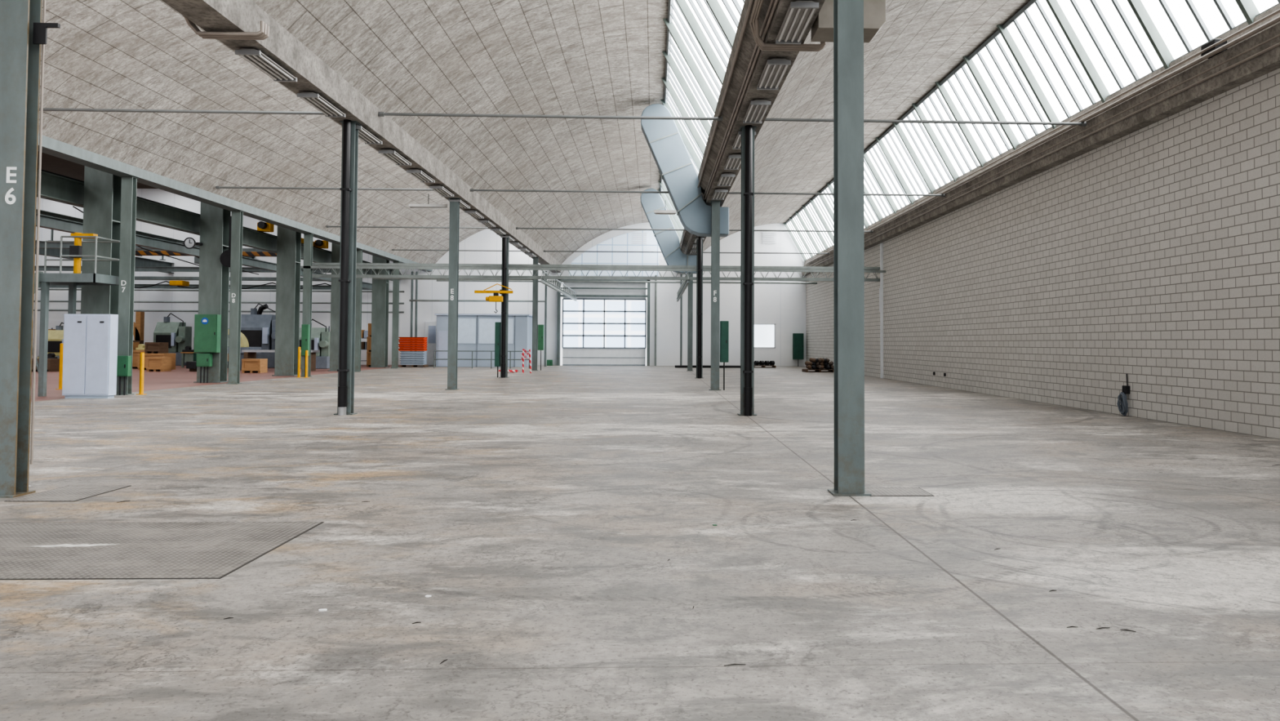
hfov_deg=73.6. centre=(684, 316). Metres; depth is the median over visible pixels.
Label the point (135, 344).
wooden crate
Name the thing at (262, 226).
unit
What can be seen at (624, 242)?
window
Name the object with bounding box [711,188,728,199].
lamp
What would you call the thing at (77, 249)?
post
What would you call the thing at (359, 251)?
steel column
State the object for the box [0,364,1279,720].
floor
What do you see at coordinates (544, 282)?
rail
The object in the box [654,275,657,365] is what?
riser pipe
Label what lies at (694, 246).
lamp
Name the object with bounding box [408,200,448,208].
lamp
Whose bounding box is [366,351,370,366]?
wooden crate
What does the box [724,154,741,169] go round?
lamp
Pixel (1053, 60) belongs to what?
window
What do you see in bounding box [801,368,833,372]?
pallet
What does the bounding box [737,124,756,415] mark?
steel column
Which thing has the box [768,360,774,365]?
machine
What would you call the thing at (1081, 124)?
rod
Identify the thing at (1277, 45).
conduit pipe
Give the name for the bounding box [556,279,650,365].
door
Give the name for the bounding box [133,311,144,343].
wooden form
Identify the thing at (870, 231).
rod
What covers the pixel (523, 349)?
barrier post
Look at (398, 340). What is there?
plastic tray
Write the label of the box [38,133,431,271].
beam
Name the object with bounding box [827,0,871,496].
steel column
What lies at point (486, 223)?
lamp
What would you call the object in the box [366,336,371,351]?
wooden crate
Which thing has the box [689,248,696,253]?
lamp
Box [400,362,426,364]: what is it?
plastic tray
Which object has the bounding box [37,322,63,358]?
machine
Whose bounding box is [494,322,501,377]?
tall cabinet
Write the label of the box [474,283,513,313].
crane
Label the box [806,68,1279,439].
wall
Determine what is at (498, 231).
lamp
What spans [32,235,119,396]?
platform
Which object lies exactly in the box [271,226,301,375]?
column
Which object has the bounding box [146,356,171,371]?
wooden crate
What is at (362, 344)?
storage box
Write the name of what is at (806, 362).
bundle
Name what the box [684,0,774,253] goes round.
conduit pipe
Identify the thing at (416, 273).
riser pipe
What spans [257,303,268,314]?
exhaust pipe
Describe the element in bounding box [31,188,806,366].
wall
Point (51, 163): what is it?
ceiling
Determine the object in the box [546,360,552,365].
base cabinet
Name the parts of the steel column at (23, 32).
plate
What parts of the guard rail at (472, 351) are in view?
post, rail, rail, post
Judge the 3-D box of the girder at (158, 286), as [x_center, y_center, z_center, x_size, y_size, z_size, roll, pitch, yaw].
[-34.287,-1.963,55.885,27.430,0.280,0.200,0,-2,-2]
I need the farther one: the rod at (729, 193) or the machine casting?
the machine casting
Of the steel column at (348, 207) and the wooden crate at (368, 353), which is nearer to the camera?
the steel column at (348, 207)
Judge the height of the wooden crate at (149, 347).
0.600 m
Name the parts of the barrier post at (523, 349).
post, post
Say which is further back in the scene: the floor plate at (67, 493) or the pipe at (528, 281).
the pipe at (528, 281)
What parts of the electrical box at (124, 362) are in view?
door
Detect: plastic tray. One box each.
[398,337,427,339]
[398,339,426,341]
[398,341,426,343]
[398,343,427,346]
[398,346,426,348]
[398,348,426,351]
[400,351,426,353]
[400,353,426,355]
[400,355,426,357]
[400,357,426,359]
[400,360,426,362]
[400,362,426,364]
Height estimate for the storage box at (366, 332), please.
0.482 m
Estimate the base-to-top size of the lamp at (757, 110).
0.130 m
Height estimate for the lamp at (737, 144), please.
0.130 m
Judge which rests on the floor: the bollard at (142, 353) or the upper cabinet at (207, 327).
the bollard at (142, 353)
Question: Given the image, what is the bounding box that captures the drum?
[192,352,197,361]
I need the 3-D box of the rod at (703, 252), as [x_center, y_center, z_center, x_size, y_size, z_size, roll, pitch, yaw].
[4.609,-3.725,50.188,7.940,0.095,0.110,0,-2,-2]
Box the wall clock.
[183,237,203,248]
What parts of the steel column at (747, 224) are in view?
head plate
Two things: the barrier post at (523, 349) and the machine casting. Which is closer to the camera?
the barrier post at (523, 349)
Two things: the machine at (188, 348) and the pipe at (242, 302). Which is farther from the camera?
the pipe at (242, 302)
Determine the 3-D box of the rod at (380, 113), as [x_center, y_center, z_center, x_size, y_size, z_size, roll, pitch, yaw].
[-3.112,-4.695,20.055,8.030,0.095,0.110,0,-2,-2]
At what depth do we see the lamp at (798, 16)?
12.64 m
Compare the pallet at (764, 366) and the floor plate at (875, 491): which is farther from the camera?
the pallet at (764, 366)
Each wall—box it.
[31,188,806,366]
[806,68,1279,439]
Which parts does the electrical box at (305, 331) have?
door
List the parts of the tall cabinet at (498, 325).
door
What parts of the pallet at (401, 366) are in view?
board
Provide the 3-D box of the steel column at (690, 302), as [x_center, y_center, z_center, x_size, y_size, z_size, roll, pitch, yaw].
[0.339,-0.105,48.981,0.400,6.450,0.320,0,-2,-2]
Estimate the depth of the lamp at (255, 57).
14.69 m
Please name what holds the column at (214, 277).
on the floor
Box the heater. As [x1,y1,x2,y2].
[811,0,885,43]
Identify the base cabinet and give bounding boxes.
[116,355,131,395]
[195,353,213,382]
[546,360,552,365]
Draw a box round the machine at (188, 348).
[182,346,194,351]
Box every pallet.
[400,364,428,367]
[754,364,776,368]
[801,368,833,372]
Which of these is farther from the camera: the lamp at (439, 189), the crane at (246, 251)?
the crane at (246, 251)
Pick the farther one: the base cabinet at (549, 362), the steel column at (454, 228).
the base cabinet at (549, 362)
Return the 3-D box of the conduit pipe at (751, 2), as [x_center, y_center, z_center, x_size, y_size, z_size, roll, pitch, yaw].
[0.658,-4.614,24.694,0.070,0.070,65.000,0,-2,-2]
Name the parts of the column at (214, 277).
plate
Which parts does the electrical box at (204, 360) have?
door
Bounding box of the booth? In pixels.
[434,313,532,367]
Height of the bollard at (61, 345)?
1.500 m
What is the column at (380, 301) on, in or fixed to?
on the floor
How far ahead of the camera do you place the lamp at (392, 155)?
22.06 m
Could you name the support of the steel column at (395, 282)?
on the floor
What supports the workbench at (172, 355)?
on the floor
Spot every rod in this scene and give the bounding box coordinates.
[39,107,324,115]
[215,186,434,191]
[325,225,488,228]
[377,111,722,121]
[391,248,521,251]
[470,188,668,193]
[515,226,687,231]
[543,250,662,253]
[702,252,830,254]
[728,191,945,196]
[728,229,873,232]
[764,118,1086,126]
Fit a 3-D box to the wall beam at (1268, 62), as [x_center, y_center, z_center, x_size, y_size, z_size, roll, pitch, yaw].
[9.761,-4.419,26.268,0.650,1.050,67.500,0,-2,-2]
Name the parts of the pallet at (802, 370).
board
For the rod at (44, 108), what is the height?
0.095 m
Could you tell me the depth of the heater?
12.76 m
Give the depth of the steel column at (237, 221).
31.78 m
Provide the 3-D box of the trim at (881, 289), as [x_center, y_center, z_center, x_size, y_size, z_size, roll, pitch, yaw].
[9.194,-0.273,39.861,0.160,6.300,0.150,0,-2,-2]
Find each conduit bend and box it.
[183,16,269,39]
[749,0,826,51]
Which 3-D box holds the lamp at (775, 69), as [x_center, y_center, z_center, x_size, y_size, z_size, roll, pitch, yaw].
[1.579,-4.309,15.182,0.400,0.130,1.490,0,-2,-2]
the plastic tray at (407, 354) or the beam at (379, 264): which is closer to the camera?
the beam at (379, 264)
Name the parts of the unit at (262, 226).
motor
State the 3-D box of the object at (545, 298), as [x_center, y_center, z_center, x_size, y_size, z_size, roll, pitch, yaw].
[-9.130,0.152,56.229,0.133,6.300,0.140,0,-2,-2]
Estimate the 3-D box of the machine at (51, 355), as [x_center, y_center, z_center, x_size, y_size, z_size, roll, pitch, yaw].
[-34.088,2.149,45.954,0.449,0.347,0.300,0,-2,-2]
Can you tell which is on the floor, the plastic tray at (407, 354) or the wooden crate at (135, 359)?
the wooden crate at (135, 359)
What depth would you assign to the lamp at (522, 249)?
43.88 m
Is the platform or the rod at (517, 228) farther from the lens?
the rod at (517, 228)
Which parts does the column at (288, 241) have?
plate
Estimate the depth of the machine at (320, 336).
49.86 m
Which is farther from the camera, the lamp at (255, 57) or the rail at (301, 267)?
the rail at (301, 267)
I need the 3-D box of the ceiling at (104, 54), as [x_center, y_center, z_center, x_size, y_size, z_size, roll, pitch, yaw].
[-12.792,-6.055,25.503,6.900,3.330,67.500,0,-2,-2]
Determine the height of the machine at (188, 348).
0.347 m
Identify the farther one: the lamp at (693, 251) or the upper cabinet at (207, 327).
the lamp at (693, 251)
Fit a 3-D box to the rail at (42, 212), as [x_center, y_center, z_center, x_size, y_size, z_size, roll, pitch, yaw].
[-29.073,-4.443,43.886,0.300,0.260,29.500,0,-2,-2]
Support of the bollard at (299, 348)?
on the floor
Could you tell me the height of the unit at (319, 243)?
0.406 m
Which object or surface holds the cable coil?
hanging from the wall at (1150, 255)
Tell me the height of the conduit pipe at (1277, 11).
0.060 m
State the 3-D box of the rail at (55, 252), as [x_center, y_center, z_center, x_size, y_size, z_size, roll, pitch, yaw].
[-34.392,-3.908,38.671,0.400,0.700,39.500,0,-2,-2]
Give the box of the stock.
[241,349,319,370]
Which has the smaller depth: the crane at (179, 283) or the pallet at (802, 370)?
the pallet at (802, 370)
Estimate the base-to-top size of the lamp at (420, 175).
0.130 m
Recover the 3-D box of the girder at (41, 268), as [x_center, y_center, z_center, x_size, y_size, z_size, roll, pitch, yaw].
[-34.050,-2.763,49.411,27.430,0.280,0.200,0,-2,-2]
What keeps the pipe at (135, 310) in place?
attached to the wall column
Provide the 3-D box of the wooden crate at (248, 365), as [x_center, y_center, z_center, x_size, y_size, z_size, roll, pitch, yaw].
[-21.731,2.491,43.162,0.900,0.700,0.850,0,-2,-2]
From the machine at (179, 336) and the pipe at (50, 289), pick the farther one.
the pipe at (50, 289)
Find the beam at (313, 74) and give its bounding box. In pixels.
[160,0,560,272]
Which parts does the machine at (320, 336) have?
control panel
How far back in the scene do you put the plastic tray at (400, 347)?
53.37 m
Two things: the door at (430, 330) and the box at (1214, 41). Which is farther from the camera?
the door at (430, 330)
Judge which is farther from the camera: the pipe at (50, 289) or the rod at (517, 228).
the pipe at (50, 289)
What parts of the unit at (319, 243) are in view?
motor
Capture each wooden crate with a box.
[31,358,59,371]
[132,350,145,368]
[133,342,139,350]
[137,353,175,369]
[144,342,168,353]
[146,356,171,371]
[241,358,267,373]
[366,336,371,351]
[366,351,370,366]
[368,323,371,336]
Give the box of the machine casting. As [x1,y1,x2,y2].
[227,328,261,369]
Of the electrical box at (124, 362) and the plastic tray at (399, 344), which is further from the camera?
the plastic tray at (399, 344)
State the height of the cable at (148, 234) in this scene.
0.734 m
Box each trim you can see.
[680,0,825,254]
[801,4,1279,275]
[879,243,883,377]
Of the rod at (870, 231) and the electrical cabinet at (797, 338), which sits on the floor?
the electrical cabinet at (797, 338)
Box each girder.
[34,265,331,272]
[35,240,199,248]
[38,284,369,289]
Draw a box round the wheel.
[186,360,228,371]
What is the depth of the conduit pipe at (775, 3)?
16.59 m
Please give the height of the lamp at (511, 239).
0.130 m
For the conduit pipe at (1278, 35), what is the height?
0.040 m
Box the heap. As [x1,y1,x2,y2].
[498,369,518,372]
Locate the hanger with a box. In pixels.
[48,229,53,240]
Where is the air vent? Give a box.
[762,232,776,243]
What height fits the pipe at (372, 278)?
0.120 m
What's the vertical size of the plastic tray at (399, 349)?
0.140 m
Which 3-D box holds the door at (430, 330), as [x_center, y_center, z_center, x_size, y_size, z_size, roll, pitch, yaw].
[-17.387,1.845,58.806,1.000,3.000,0.130,0,-2,-2]
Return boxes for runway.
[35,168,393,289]
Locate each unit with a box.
[257,221,274,231]
[315,240,328,248]
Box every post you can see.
[69,232,97,273]
[520,348,531,373]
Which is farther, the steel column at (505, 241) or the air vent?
the air vent
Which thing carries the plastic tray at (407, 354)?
on the plastic tray at (402, 356)
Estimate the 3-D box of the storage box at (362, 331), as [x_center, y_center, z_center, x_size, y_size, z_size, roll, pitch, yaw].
[-21.640,1.160,56.822,0.604,0.528,0.470,0,-2,-2]
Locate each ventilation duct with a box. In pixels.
[640,103,728,236]
[640,188,696,273]
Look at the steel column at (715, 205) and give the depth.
29.00 m
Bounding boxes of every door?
[424,321,436,364]
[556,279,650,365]
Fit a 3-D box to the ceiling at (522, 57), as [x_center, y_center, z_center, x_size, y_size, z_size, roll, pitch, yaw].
[-3.947,-6.120,25.825,6.900,3.100,67.500,0,-2,-2]
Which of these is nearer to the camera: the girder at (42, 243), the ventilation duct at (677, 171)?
the ventilation duct at (677, 171)
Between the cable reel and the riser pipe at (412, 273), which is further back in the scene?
the riser pipe at (412, 273)
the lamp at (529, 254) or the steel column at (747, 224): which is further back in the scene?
the lamp at (529, 254)
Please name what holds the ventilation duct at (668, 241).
attached to the wall at (784, 305)
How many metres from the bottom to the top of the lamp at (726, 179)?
0.130 m
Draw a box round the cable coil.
[1116,373,1129,416]
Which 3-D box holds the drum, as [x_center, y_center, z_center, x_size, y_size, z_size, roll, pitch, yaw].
[-28.645,2.590,50.342,0.604,0.885,0.604,0,-2,-2]
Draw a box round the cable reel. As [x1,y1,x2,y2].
[219,216,231,266]
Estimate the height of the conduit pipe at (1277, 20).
0.090 m
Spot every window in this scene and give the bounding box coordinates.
[568,230,659,275]
[657,0,744,241]
[754,323,775,348]
[783,0,1279,262]
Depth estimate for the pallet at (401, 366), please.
53.37 m
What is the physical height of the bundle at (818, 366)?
0.265 m
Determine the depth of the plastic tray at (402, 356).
53.36 m
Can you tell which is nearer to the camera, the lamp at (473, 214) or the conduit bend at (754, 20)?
the conduit bend at (754, 20)
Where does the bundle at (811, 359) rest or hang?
on the bundle
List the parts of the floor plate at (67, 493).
edge frame, edge frame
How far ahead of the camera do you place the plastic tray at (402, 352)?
53.37 m
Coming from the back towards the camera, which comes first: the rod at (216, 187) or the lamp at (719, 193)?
the rod at (216, 187)
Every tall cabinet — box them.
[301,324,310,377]
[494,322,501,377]
[537,324,544,370]
[720,320,728,390]
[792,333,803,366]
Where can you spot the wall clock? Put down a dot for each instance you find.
(188, 242)
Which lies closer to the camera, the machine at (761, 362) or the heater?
the heater
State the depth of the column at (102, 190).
26.08 m
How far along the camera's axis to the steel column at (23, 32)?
8.84 m
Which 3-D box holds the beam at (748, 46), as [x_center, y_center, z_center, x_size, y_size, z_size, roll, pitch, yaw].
[1.053,-4.593,25.959,0.920,1.100,67.500,0,-2,-2]
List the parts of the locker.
door, door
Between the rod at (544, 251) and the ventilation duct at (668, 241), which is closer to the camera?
the ventilation duct at (668, 241)
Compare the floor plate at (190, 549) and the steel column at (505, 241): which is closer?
the floor plate at (190, 549)
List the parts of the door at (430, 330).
pane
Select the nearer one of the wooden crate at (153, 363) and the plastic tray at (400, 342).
the wooden crate at (153, 363)
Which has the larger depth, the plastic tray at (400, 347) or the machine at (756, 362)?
the machine at (756, 362)
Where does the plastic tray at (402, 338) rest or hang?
on the plastic tray at (398, 340)
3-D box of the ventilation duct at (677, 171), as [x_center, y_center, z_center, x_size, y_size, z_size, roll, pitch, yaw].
[0.013,-5.066,29.815,3.060,4.545,0.810,0,-2,-2]
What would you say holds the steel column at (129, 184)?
on the floor
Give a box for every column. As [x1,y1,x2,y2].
[0,0,60,497]
[80,165,121,314]
[115,176,138,395]
[193,202,231,382]
[227,210,244,383]
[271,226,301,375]
[300,233,314,377]
[328,243,340,371]
[333,119,360,415]
[354,248,363,372]
[368,255,389,367]
[391,261,399,368]
[445,197,461,389]
[500,235,509,377]
[531,257,539,370]
[687,273,693,370]
[694,236,703,377]
[708,200,721,390]
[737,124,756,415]
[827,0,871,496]
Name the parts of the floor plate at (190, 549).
edge frame, edge frame, edge frame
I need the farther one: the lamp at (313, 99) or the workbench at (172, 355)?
the workbench at (172, 355)
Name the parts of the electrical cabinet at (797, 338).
door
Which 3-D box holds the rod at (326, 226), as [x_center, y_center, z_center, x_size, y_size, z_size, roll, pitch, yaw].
[-12.610,-4.131,39.616,7.900,0.095,0.110,0,-2,-2]
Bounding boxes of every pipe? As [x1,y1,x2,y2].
[33,300,404,304]
[33,309,404,313]
[37,288,404,292]
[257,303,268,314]
[372,278,533,279]
[408,299,545,302]
[409,271,413,365]
[414,271,417,337]
[436,280,817,284]
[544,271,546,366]
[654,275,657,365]
[675,365,740,367]
[680,0,754,248]
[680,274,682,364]
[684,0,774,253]
[684,0,778,254]
[805,15,1279,263]
[806,8,1279,262]
[809,34,1279,266]
[813,42,1279,266]
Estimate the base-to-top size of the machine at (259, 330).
3.866 m
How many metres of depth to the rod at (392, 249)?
49.54 m
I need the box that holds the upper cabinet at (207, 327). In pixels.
[193,314,221,352]
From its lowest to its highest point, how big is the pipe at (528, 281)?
0.120 m
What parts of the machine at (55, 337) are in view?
motor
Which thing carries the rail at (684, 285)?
hanging from the beam at (379, 264)
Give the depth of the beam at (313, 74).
16.93 m
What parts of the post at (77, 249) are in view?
motor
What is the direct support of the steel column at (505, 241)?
on the floor
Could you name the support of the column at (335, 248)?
on the floor
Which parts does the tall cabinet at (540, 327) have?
door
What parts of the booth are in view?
door, glass panel, glass panel, glass panel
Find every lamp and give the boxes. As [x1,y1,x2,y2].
[235,48,297,82]
[297,92,345,117]
[355,124,382,144]
[378,149,411,165]
[406,168,435,182]
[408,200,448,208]
[429,185,453,196]
[448,198,470,208]
[464,209,484,218]
[478,219,495,226]
[490,227,506,235]
[500,235,515,241]
[510,241,523,247]
[517,247,529,252]
[524,252,536,257]
[653,209,675,214]
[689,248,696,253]
[692,243,696,248]
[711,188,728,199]
[717,173,735,186]
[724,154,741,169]
[732,131,755,149]
[742,99,771,124]
[756,58,791,90]
[775,0,818,44]
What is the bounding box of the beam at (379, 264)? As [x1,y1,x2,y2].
[312,262,879,281]
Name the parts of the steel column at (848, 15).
plate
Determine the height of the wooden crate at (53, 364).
0.650 m
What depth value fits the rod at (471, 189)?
29.95 m
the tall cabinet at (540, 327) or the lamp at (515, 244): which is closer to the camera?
the lamp at (515, 244)
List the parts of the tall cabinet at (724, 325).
door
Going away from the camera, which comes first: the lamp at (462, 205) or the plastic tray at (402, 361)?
the lamp at (462, 205)
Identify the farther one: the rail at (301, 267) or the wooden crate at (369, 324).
the wooden crate at (369, 324)
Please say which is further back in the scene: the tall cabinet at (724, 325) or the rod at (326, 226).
the rod at (326, 226)
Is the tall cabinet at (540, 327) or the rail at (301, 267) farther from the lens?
the tall cabinet at (540, 327)
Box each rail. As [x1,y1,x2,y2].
[35,208,255,258]
[35,240,174,273]
[300,266,885,272]
[433,350,529,368]
[539,270,577,301]
[676,271,689,301]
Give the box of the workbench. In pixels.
[180,351,193,367]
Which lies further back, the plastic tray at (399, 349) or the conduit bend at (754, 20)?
the plastic tray at (399, 349)
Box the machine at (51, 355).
[47,352,57,358]
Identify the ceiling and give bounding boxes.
[37,151,156,188]
[38,0,487,263]
[251,0,668,264]
[702,0,1031,251]
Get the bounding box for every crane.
[134,275,331,288]
[135,237,315,263]
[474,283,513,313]
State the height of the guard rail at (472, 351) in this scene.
1.080 m
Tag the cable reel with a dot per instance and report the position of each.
(225, 257)
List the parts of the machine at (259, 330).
motor, control panel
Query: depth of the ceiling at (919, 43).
25.91 m
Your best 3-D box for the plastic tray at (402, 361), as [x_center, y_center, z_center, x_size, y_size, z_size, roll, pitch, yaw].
[-17.035,2.825,53.738,1.490,0.140,0.840,0,-2,-2]
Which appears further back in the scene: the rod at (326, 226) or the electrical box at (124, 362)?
the rod at (326, 226)
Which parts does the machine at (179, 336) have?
motor, control panel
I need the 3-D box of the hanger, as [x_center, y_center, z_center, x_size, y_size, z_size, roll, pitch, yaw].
[-28.901,-3.942,39.021,0.200,1.040,0.240,0,-2,-2]
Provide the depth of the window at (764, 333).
59.77 m
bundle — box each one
[804,360,812,365]
[808,357,815,362]
[815,364,821,369]
[824,364,830,368]
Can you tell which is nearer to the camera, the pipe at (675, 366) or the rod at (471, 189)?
the rod at (471, 189)
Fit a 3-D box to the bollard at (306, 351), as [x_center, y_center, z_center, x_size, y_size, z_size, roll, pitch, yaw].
[-16.678,2.094,37.675,0.200,1.200,0.200,0,-2,-2]
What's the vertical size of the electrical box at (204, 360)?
1.120 m
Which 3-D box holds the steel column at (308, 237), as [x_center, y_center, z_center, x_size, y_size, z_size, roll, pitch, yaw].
[-16.992,-0.510,38.455,0.400,6.450,0.320,0,-2,-2]
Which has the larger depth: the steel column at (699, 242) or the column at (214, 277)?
the steel column at (699, 242)
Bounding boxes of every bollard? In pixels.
[55,342,63,389]
[137,351,146,394]
[297,346,301,377]
[305,350,307,377]
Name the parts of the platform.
leg, leg, railing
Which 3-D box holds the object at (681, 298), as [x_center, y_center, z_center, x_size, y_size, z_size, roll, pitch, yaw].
[-0.208,0.264,58.550,0.133,6.300,0.140,0,-2,-2]
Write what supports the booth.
on the floor
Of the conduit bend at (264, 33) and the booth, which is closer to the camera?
the conduit bend at (264, 33)
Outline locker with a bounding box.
[62,313,118,398]
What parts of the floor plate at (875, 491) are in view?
edge frame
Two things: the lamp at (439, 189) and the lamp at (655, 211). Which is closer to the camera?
the lamp at (439, 189)
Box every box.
[360,342,364,349]
[361,329,364,337]
[364,330,368,337]
[1200,39,1226,58]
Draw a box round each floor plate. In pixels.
[0,521,324,579]
[4,485,129,501]
[864,487,934,496]
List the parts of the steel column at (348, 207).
head plate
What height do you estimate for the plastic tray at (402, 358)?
0.140 m
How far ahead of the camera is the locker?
23.44 m
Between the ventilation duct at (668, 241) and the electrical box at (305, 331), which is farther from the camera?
the ventilation duct at (668, 241)

